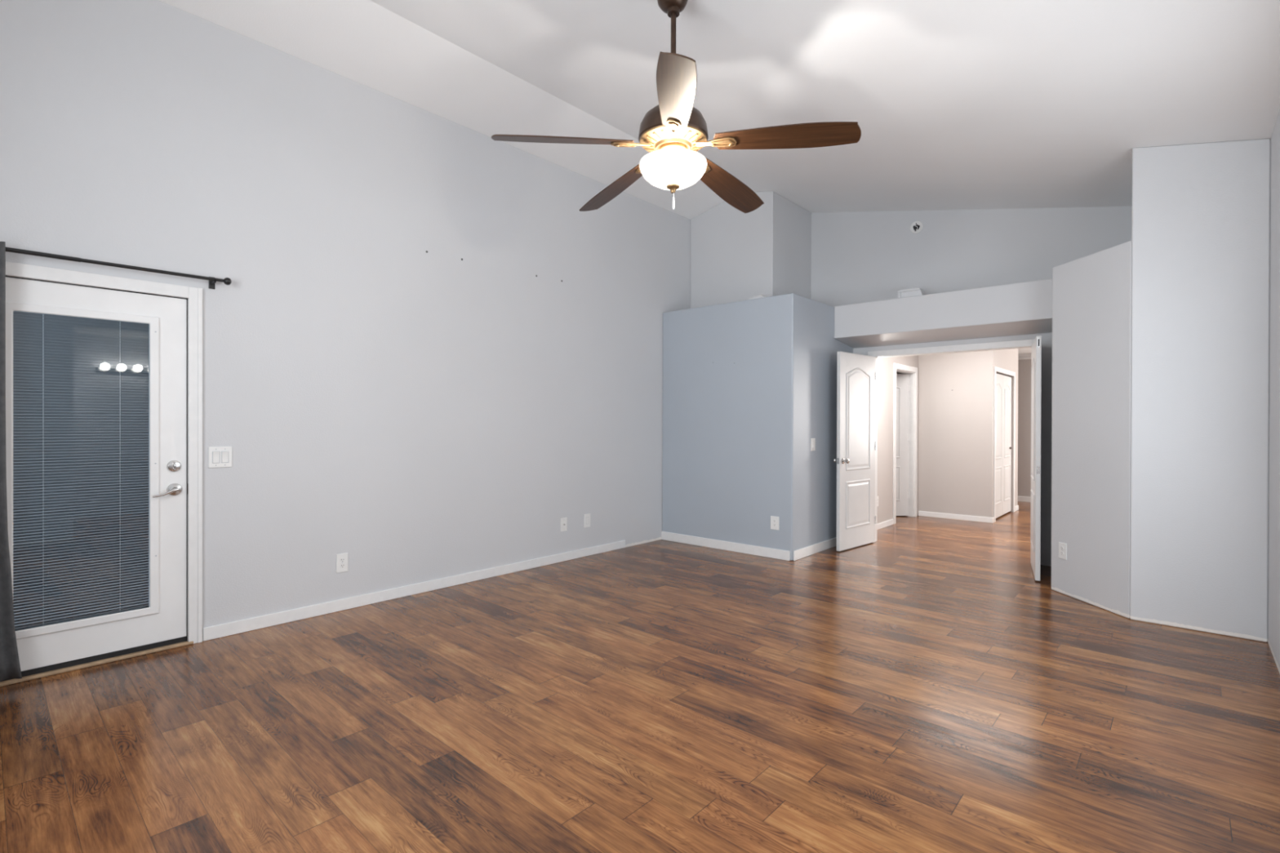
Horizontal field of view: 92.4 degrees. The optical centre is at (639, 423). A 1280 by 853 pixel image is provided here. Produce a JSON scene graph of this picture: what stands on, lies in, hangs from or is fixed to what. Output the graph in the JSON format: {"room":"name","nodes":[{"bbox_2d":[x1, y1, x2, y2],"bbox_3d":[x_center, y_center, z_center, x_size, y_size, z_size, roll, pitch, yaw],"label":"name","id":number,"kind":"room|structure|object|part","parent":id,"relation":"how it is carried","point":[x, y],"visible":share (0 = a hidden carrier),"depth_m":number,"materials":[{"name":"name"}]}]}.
{"room":"empty bedroom","nodes":[
{"label":"empty bedroom","id":0,"kind":"room"},
{"bbox_2d":[0,0,690,628],"bbox_3d":[-1.457,-0.554,5.003,0.160,3.670,7.745,0,0,42],"label":"wall","id":1,"kind":"structure","parent":0,"point":[396,406],"depth_m":4.22,"materials":[{"name":"grey paint"}]},
{"bbox_2d":[0,275,187,681],"bbox_3d":[-2.929,0.269,3.237,0.094,1.996,0.896,0,0,42],"label":"door","id":2,"kind":"structure","parent":1,"relation":"in","point":[42,647],"depth_m":3.29,"materials":[{"name":"white paint"}]},
{"bbox_3d":[-3.047,0.235,3.132,0.002,1.595,0.003,0,0,42],"label":"ladder cord","id":3,"kind":"part","parent":2,"relation":"part of","materials":[{"name":"white fabric"}]},
{"bbox_2d":[13,311,149,631],"bbox_3d":[-2.950,0.236,3.258,0.016,1.595,0.539,0,0,42],"label":"blind","id":4,"kind":"object","parent":2,"relation":"attached to","point":[103,415],"depth_m":3.24,"materials":[{"name":"plastic"}]},
{"bbox_3d":[-2.927,0.235,3.239,0.016,1.672,0.622,0,0,42],"label":"glass frame","id":5,"kind":"part","parent":2,"relation":"part of","materials":[{"name":"glass"}]},
{"bbox_3d":[-2.846,0.235,3.358,0.002,1.595,0.003,0,0,42],"label":"ladder cord","id":6,"kind":"part","parent":2,"relation":"part of","materials":[{"name":"white fabric"}]},
{"bbox_3d":[-2.682,0.378,3.483,0.050,0.072,0.143,0,0,42],"label":"lever handle","id":7,"kind":"part","parent":2,"relation":"part of","materials":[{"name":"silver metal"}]},
{"bbox_2d":[0,640,193,686],"bbox_3d":[-2.959,1.274,3.262,0.122,0.018,0.945,0,0,42],"label":"threshold","id":8,"kind":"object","parent":1,"relation":"attached to","point":[184,643],"depth_m":3.25,"materials":[{"name":"brown wood"}]},
{"bbox_2d":[5,261,202,643],"bbox_3d":[-2.957,0.244,3.258,0.121,2.078,1.031,0,0,42],"label":"trim","id":9,"kind":"structure","parent":1,"relation":"attached to","point":[193,295],"depth_m":3.57,"materials":[{"name":"white paint"}]},
{"bbox_2d":[5,247,231,289],"bbox_3d":[-3.081,-0.837,2.984,0.092,0.070,1.869,0,0,42],"label":"curtain rod","id":10,"kind":"object","parent":1,"relation":"attached to","point":[212,281],"visible":1,"depth_m":3.27,"materials":[{"name":"black metal"}]},
{"bbox_2d":[0,241,22,681],"bbox_3d":[-3.282,0.181,2.655,0.051,2.095,0.854,0,0,42],"label":"curtain","id":11,"kind":"object","parent":10,"relation":"hanging from","point":[10,667],"visible":1,"depth_m":2.92,"materials":[{"name":"grey fabric"}]},
{"bbox_3d":[-3.286,-0.844,2.718,0.022,0.024,1.200,0,0,42],"label":"rod","id":12,"kind":"part","parent":10,"relation":"part of","materials":[{"name":"black metal"}]},
{"bbox_3d":[-3.080,-0.845,2.950,0.019,0.024,1.820,0,0,42],"label":"rod","id":13,"kind":"part","parent":10,"relation":"part of","materials":[{"name":"black metal"}]},
{"bbox_3d":[-2.460,-0.848,3.648,0.045,0.045,0.051,0,0,42],"label":"knob","id":14,"kind":"part","parent":10,"relation":"part of","materials":[{"name":"black metal"}]},
{"bbox_2d":[208,446,231,467],"bbox_3d":[-2.518,0.199,3.683,0.012,0.124,0.121,0,0,42],"label":"light switch","id":15,"kind":"object","parent":1,"relation":"attached to","point":[218,456],"visible":1,"depth_m":3.68,"materials":[{"name":"white plastic"}]},
{"bbox_2d":[336,552,347,573],"bbox_3d":[-2.048,0.956,4.220,0.009,0.127,0.077,0,0,42],"label":"wall outlet","id":16,"kind":"object","parent":1,"relation":"attached to","point":[342,558],"visible":1,"depth_m":4.21,"materials":[{"name":"white plastic"}]},
{"bbox_2d":[202,540,625,640],"bbox_3d":[-1.367,1.242,4.984,0.013,0.078,3.651,0,0,42],"label":"baseboard","id":17,"kind":"structure","parent":1,"relation":"attached to","point":[221,630],"depth_m":4.43,"materials":[{"name":"white paint"}]},
{"bbox_2d":[560,517,567,531],"bbox_3d":[-0.708,0.939,5.722,0.016,0.125,0.079,0,0,42],"label":"cable jack","id":18,"kind":"object","parent":1,"relation":"attached to","point":[564,520],"visible":1,"depth_m":5.72,"materials":[{"name":"white plastic"}]},
{"bbox_2d":[583,513,590,528],"bbox_3d":[-0.512,0.938,5.949,0.008,0.130,0.084,0,0,42],"label":"wall outlet","id":19,"kind":"object","parent":1,"relation":"attached to","point":[586,517],"visible":1,"depth_m":5.95,"materials":[{"name":"white plastic"}]},
{"bbox_2d":[0,501,1279,852],"bbox_3d":[2.871,1.353,4.707,7.150,0.120,13.150,0,0,42],"label":"floor","id":20,"kind":"structure","parent":0,"point":[917,688],"depth_m":2.69,"materials":[{"name":"laminate"}]},
{"bbox_2d":[159,0,1279,219],"bbox_3d":[0.399,-2.157,3.433,5.047,0.984,7.865,0,0,42],"label":"ceiling","id":21,"kind":"structure","parent":0,"point":[955,104],"depth_m":3.79,"materials":[{"name":"white paint"}]},
{"bbox_2d":[491,0,861,213],"bbox_3d":[0.193,-1.628,3.118,1.694,1.115,1.649,0,0,42],"label":"ceiling fan","id":22,"kind":"object","parent":21,"relation":"hanging from","point":[673,129],"visible":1,"depth_m":2.94,"materials":[{"name":"brown wood"}]},
{"bbox_3d":[-0.358,-1.348,2.916,0.681,0.006,0.164,-5,17,-16],"label":"blade","id":23,"kind":"part","parent":22,"relation":"part of","materials":[{"name":"brown wood"}]},
{"bbox_3d":[-0.139,-1.349,3.518,0.164,0.006,0.681,-18,5,-34],"label":"blade","id":24,"kind":"part","parent":22,"relation":"part of","materials":[{"name":"brown wood"}]},
{"bbox_3d":[0.166,-1.395,3.066,0.336,0.045,0.336,0,0,42],"label":"motor plate","id":25,"kind":"part","parent":22,"relation":"part of","materials":[{"name":"gold metal"}]},
{"bbox_3d":[0.168,-1.115,3.064,0.013,0.092,0.013,0,0,42],"label":"pull chain","id":26,"kind":"part","parent":22,"relation":"part of","materials":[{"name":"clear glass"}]},
{"bbox_3d":[0.147,-1.346,2.521,0.164,0.006,0.681,15,6,1],"label":"blade","id":27,"kind":"part","parent":22,"relation":"part of","materials":[{"name":"brown wood"}]},
{"bbox_3d":[0.501,-1.348,3.496,0.164,0.006,0.681,-18,-16,35],"label":"blade","id":28,"kind":"part","parent":22,"relation":"part of","materials":[{"name":"brown wood"}]},
{"bbox_3d":[0.678,-1.345,2.880,0.681,0.006,0.164,6,-13,20],"label":"blade","id":29,"kind":"part","parent":22,"relation":"part of","materials":[{"name":"brown wood"}]},
{"bbox_2d":[690,191,811,308],"bbox_3d":[1.288,-1.885,7.149,1.082,1.306,0.889,0,0,42],"label":"wall column","id":30,"kind":"structure","parent":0,"point":[736,255],"depth_m":6.79,"materials":[{"name":"grey paint"}]},
{"bbox_2d":[661,293,853,560],"bbox_3d":[1.297,0.026,6.791,1.586,2.514,1.413,0,0,42],"label":"wall","id":31,"kind":"structure","parent":0,"point":[737,455],"depth_m":6.17,"materials":[{"name":"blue paint"}]},
{"bbox_2d":[748,294,766,299],"bbox_3d":[1.183,-1.247,6.064,0.194,0.036,0.112,0,0,42],"label":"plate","id":32,"kind":"object","parent":31,"relation":"on","point":[757,296],"visible":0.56,"depth_m":6.03,"materials":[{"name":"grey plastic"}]},
{"bbox_3d":[1.178,-1.242,6.065,0.174,0.026,0.096,0,0,42],"label":"plate","id":33,"kind":"part","parent":32,"relation":"part of","materials":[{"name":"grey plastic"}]},
{"bbox_3d":[1.183,-1.247,6.064,0.194,0.036,0.112,0,0,42],"label":"plate","id":34,"kind":"part","parent":32,"relation":"part of","materials":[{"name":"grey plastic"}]},
{"bbox_2d":[770,515,778,529],"bbox_3d":[1.289,0.948,5.866,0.090,0.128,0.009,0,0,42],"label":"wall outlet","id":35,"kind":"object","parent":31,"relation":"attached to","point":[774,520],"visible":1,"depth_m":5.87,"materials":[{"name":"white plastic"}]},
{"bbox_2d":[810,438,815,450],"bbox_3d":[1.710,0.203,6.054,0.012,0.124,0.090,0,0,42],"label":"light switch","id":36,"kind":"object","parent":31,"relation":"attached to","point":[812,440],"visible":1,"depth_m":6.04,"materials":[{"name":"white plastic"}]},
{"bbox_2d":[793,537,836,560],"bbox_3d":[1.896,1.240,6.269,0.013,0.092,1.360,0,0,42],"label":"baseboard","id":37,"kind":"structure","parent":31,"relation":"attached to","point":[821,546],"depth_m":6.06,"materials":[{"name":"white paint"}]},
{"bbox_2d":[876,355,918,524],"bbox_3d":[3.105,0.065,7.779,0.110,2.440,2.245,0,0,42],"label":"wall","id":38,"kind":"structure","parent":0,"point":[885,365],"depth_m":7.68,"materials":[{"name":"beige paint"}]},
{"bbox_2d":[876,519,893,529],"bbox_3d":[2.826,1.249,7.379,0.013,0.072,1.235,0,0,42],"label":"baseboard","id":39,"kind":"structure","parent":38,"relation":"attached to","point":[889,522],"depth_m":7.62,"materials":[{"name":"white paint"}]},
{"bbox_2d":[896,373,910,515],"bbox_3d":[3.361,0.290,8.505,0.742,1.963,0.052,0,0,1],"label":"door","id":40,"kind":"structure","parent":38,"relation":"in","point":[903,387],"depth_m":8.48,"materials":[{"name":"white paint"}]},
{"bbox_3d":[3.355,-0.049,8.483,0.494,1.045,0.008,0,0,1],"label":"panel","id":41,"kind":"part","parent":40,"relation":"part of","materials":[{"name":"white paint"}]},
{"bbox_3d":[3.353,0.824,8.486,0.494,0.482,0.008,0,0,1],"label":"panel","id":42,"kind":"part","parent":40,"relation":"part of","materials":[{"name":"white paint"}]},
{"bbox_2d":[893,363,917,524],"bbox_3d":[3.500,0.253,8.213,0.126,2.063,0.898,0,0,42],"label":"trim","id":43,"kind":"structure","parent":38,"relation":"attached to","point":[912,371],"depth_m":8.46,"materials":[{"name":"white paint"}]},
{"bbox_2d":[834,278,1052,348],"bbox_3d":[2.932,-1.028,5.948,1.970,0.393,0.500,0,0,42],"label":"wall header","id":44,"kind":"structure","parent":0,"point":[1025,308],"depth_m":5.73,"materials":[{"name":"grey paint"}]},
{"bbox_2d":[897,287,924,297],"bbox_3d":[2.654,-1.270,5.986,0.230,0.090,0.134,0,0,42],"label":"light","id":45,"kind":"object","parent":44,"relation":"on","point":[909,292],"visible":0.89,"depth_m":5.94,"materials":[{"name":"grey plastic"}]},
{"bbox_2d":[896,350,994,517],"bbox_3d":[3.817,0.064,8.715,2.130,2.440,0.100,0,0,42],"label":"wall","id":46,"kind":"structure","parent":0,"point":[956,427],"depth_m":8.26,"materials":[{"name":"beige paint"}]},
{"bbox_2d":[918,511,992,523],"bbox_3d":[4.234,1.251,8.270,0.915,0.070,0.013,0,0,42],"label":"baseboard","id":47,"kind":"structure","parent":46,"relation":"attached to","point":[958,517],"depth_m":8.24,"materials":[{"name":"white paint"}]},
{"bbox_2d":[810,206,1132,566],"bbox_3d":[3.027,-0.621,6.272,4.857,3.820,0.110,0,0,42],"label":"wall","id":48,"kind":"structure","parent":0,"point":[857,257],"depth_m":6.07,"materials":[{"name":"grey paint"}]},
{"bbox_2d":[833,351,876,551],"bbox_3d":[2.264,0.276,6.404,0.748,2.002,0.161,0,0,-42],"label":"door","id":49,"kind":"structure","parent":48,"relation":"in","point":[856,375],"depth_m":6.34,"materials":[{"name":"white paint"}]},
{"bbox_3d":[2.067,0.372,6.159,0.060,0.060,0.063,0,0,-42],"label":"knob","id":50,"kind":"part","parent":49,"relation":"part of","materials":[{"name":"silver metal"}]},
{"bbox_3d":[2.277,-0.054,6.386,0.502,1.062,0.008,0,0,-42],"label":"panel","id":51,"kind":"part","parent":49,"relation":"part of","materials":[{"name":"white paint"}]},
{"bbox_3d":[2.274,0.828,6.388,0.502,0.482,0.008,0,0,-42],"label":"panel","id":52,"kind":"part","parent":49,"relation":"part of","materials":[{"name":"white paint"}]},
{"bbox_2d":[910,221,923,233],"bbox_3d":[2.853,-2.034,6.337,0.128,0.128,0.023,0,0,42],"label":"detector mount","id":53,"kind":"object","parent":48,"relation":"attached to","point":[916,227],"visible":1,"depth_m":6.34,"materials":[{"name":"white plastic"}]},
{"bbox_2d":[867,338,1035,542],"bbox_3d":[3.106,0.253,6.192,1.586,2.072,0.126,0,0,42],"label":"trim","id":54,"kind":"structure","parent":48,"relation":"attached to","point":[1024,344],"depth_m":6.26,"materials":[{"name":"white paint"}]},
{"bbox_2d":[1030,335,1041,581],"bbox_3d":[3.445,0.282,5.340,0.052,2.002,0.752,0,0,30],"label":"door","id":55,"kind":"structure","parent":48,"relation":"in","point":[1036,369],"depth_m":5.02,"materials":[{"name":"white paint"}]},
{"bbox_3d":[3.423,0.834,5.350,0.008,0.482,0.506,0,0,30],"label":"panel","id":56,"kind":"part","parent":55,"relation":"part of","materials":[{"name":"white paint"}]},
{"bbox_3d":[3.425,-0.048,5.347,0.008,1.062,0.506,0,0,30],"label":"panel","id":57,"kind":"part","parent":55,"relation":"part of","materials":[{"name":"white paint"}]},
{"bbox_3d":[3.256,0.378,5.016,0.022,0.060,0.003,0,0,30],"label":"latch plate","id":58,"kind":"part","parent":55,"relation":"part of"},
{"bbox_2d":[994,348,1017,511],"bbox_3d":[5.110,0.067,8.650,0.110,2.440,1.520,0,0,42],"label":"wall","id":59,"kind":"structure","parent":0,"point":[1006,359],"depth_m":8.96,"materials":[{"name":"beige paint"}]},
{"bbox_2d":[995,373,1011,518],"bbox_3d":[5.038,0.295,8.523,0.063,1.945,1.135,0,0,42],"label":"door","id":60,"kind":"structure","parent":59,"relation":"in","point":[1003,383],"depth_m":8.56,"materials":[{"name":"white paint"}]},
{"bbox_3d":[4.854,-0.040,8.306,0.008,1.035,0.385,0,0,42],"label":"panel","id":61,"kind":"part","parent":60,"relation":"part of","materials":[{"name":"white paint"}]},
{"bbox_3d":[4.851,0.838,8.308,0.008,0.500,0.385,0,0,42],"label":"panel","id":62,"kind":"part","parent":60,"relation":"part of","materials":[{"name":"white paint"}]},
{"bbox_3d":[5.232,-0.040,8.732,0.008,1.035,0.385,0,0,42],"label":"panel","id":63,"kind":"part","parent":60,"relation":"part of","materials":[{"name":"white paint"}]},
{"bbox_3d":[5.230,0.837,8.734,0.008,0.500,0.385,0,0,42],"label":"panel","id":64,"kind":"part","parent":60,"relation":"part of","materials":[{"name":"white paint"}]},
{"bbox_2d":[993,366,1015,522],"bbox_3d":[5.059,0.267,8.501,0.014,2.040,1.280,0,0,42],"label":"trim","id":65,"kind":"structure","parent":59,"relation":"attached to","point":[996,369],"depth_m":8.16,"materials":[{"name":"white paint"}]},
{"bbox_2d":[992,505,1018,523],"bbox_3d":[5.120,1.252,8.576,0.013,0.070,1.642,0,0,42],"label":"baseboard","id":66,"kind":"structure","parent":59,"relation":"attached to","point":[1016,508],"depth_m":9.04,"materials":[{"name":"white paint"}]},
{"bbox_2d":[1017,359,1031,497],"bbox_3d":[6.954,0.069,9.633,7.600,2.440,0.100,0,0,42],"label":"wall","id":67,"kind":"structure","parent":0,"point":[1024,366],"depth_m":10.11,"materials":[{"name":"beige paint"}]},
{"bbox_2d":[1017,496,1031,502],"bbox_3d":[6.296,1.241,10.143,5.950,0.090,0.013,0,0,42],"label":"baseboard","id":68,"kind":"structure","parent":67,"relation":"attached to","point":[1022,499],"depth_m":10.10,"materials":[{"name":"white paint"}]},
{"bbox_2d":[1017,353,1031,359],"bbox_3d":[6.283,-1.107,10.114,5.950,0.095,0.070,0,0,42],"label":"trim","id":69,"kind":"structure","parent":67,"relation":"attached to","point":[1020,356],"depth_m":10.06,"materials":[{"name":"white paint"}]},
{"bbox_2d":[1017,347,1031,354],"bbox_3d":[5.291,-1.200,7.755,7.600,0.100,5.115,0,0,42],"label":"ceiling","id":70,"kind":"structure","parent":0,"point":[1026,350],"depth_m":9.66,"materials":[{"name":"white paint"}]},
{"bbox_2d":[1051,240,1131,618],"bbox_3d":[3.542,0.038,4.775,0.509,2.514,1.445,0,0,42],"label":"wall","id":71,"kind":"structure","parent":0,"point":[1091,294],"depth_m":4.37,"materials":[{"name":"grey paint"}]},
{"bbox_2d":[1058,542,1066,559],"bbox_3d":[3.211,0.964,4.662,0.009,0.122,0.078,0,0,-3],"label":"wall outlet","id":72,"kind":"object","parent":71,"relation":"attached to","point":[1062,546],"visible":1,"depth_m":4.65,"materials":[{"name":"white plastic"}]},
{"bbox_2d":[1129,138,1271,642],"bbox_3d":[3.970,-0.263,4.388,0.642,3.119,1.455,0,0,42],"label":"wall","id":73,"kind":"structure","parent":0,"point":[1201,221],"depth_m":3.82,"materials":[{"name":"grey paint"}]},
{"bbox_2d":[1267,109,1279,673],"bbox_3d":[2.177,-0.194,1.774,0.150,2.989,7.745,0,0,42],"label":"wall","id":74,"kind":"structure","parent":0,"point":[1273,598],"depth_m":3.40,"materials":[{"name":"grey paint"}]}
]}

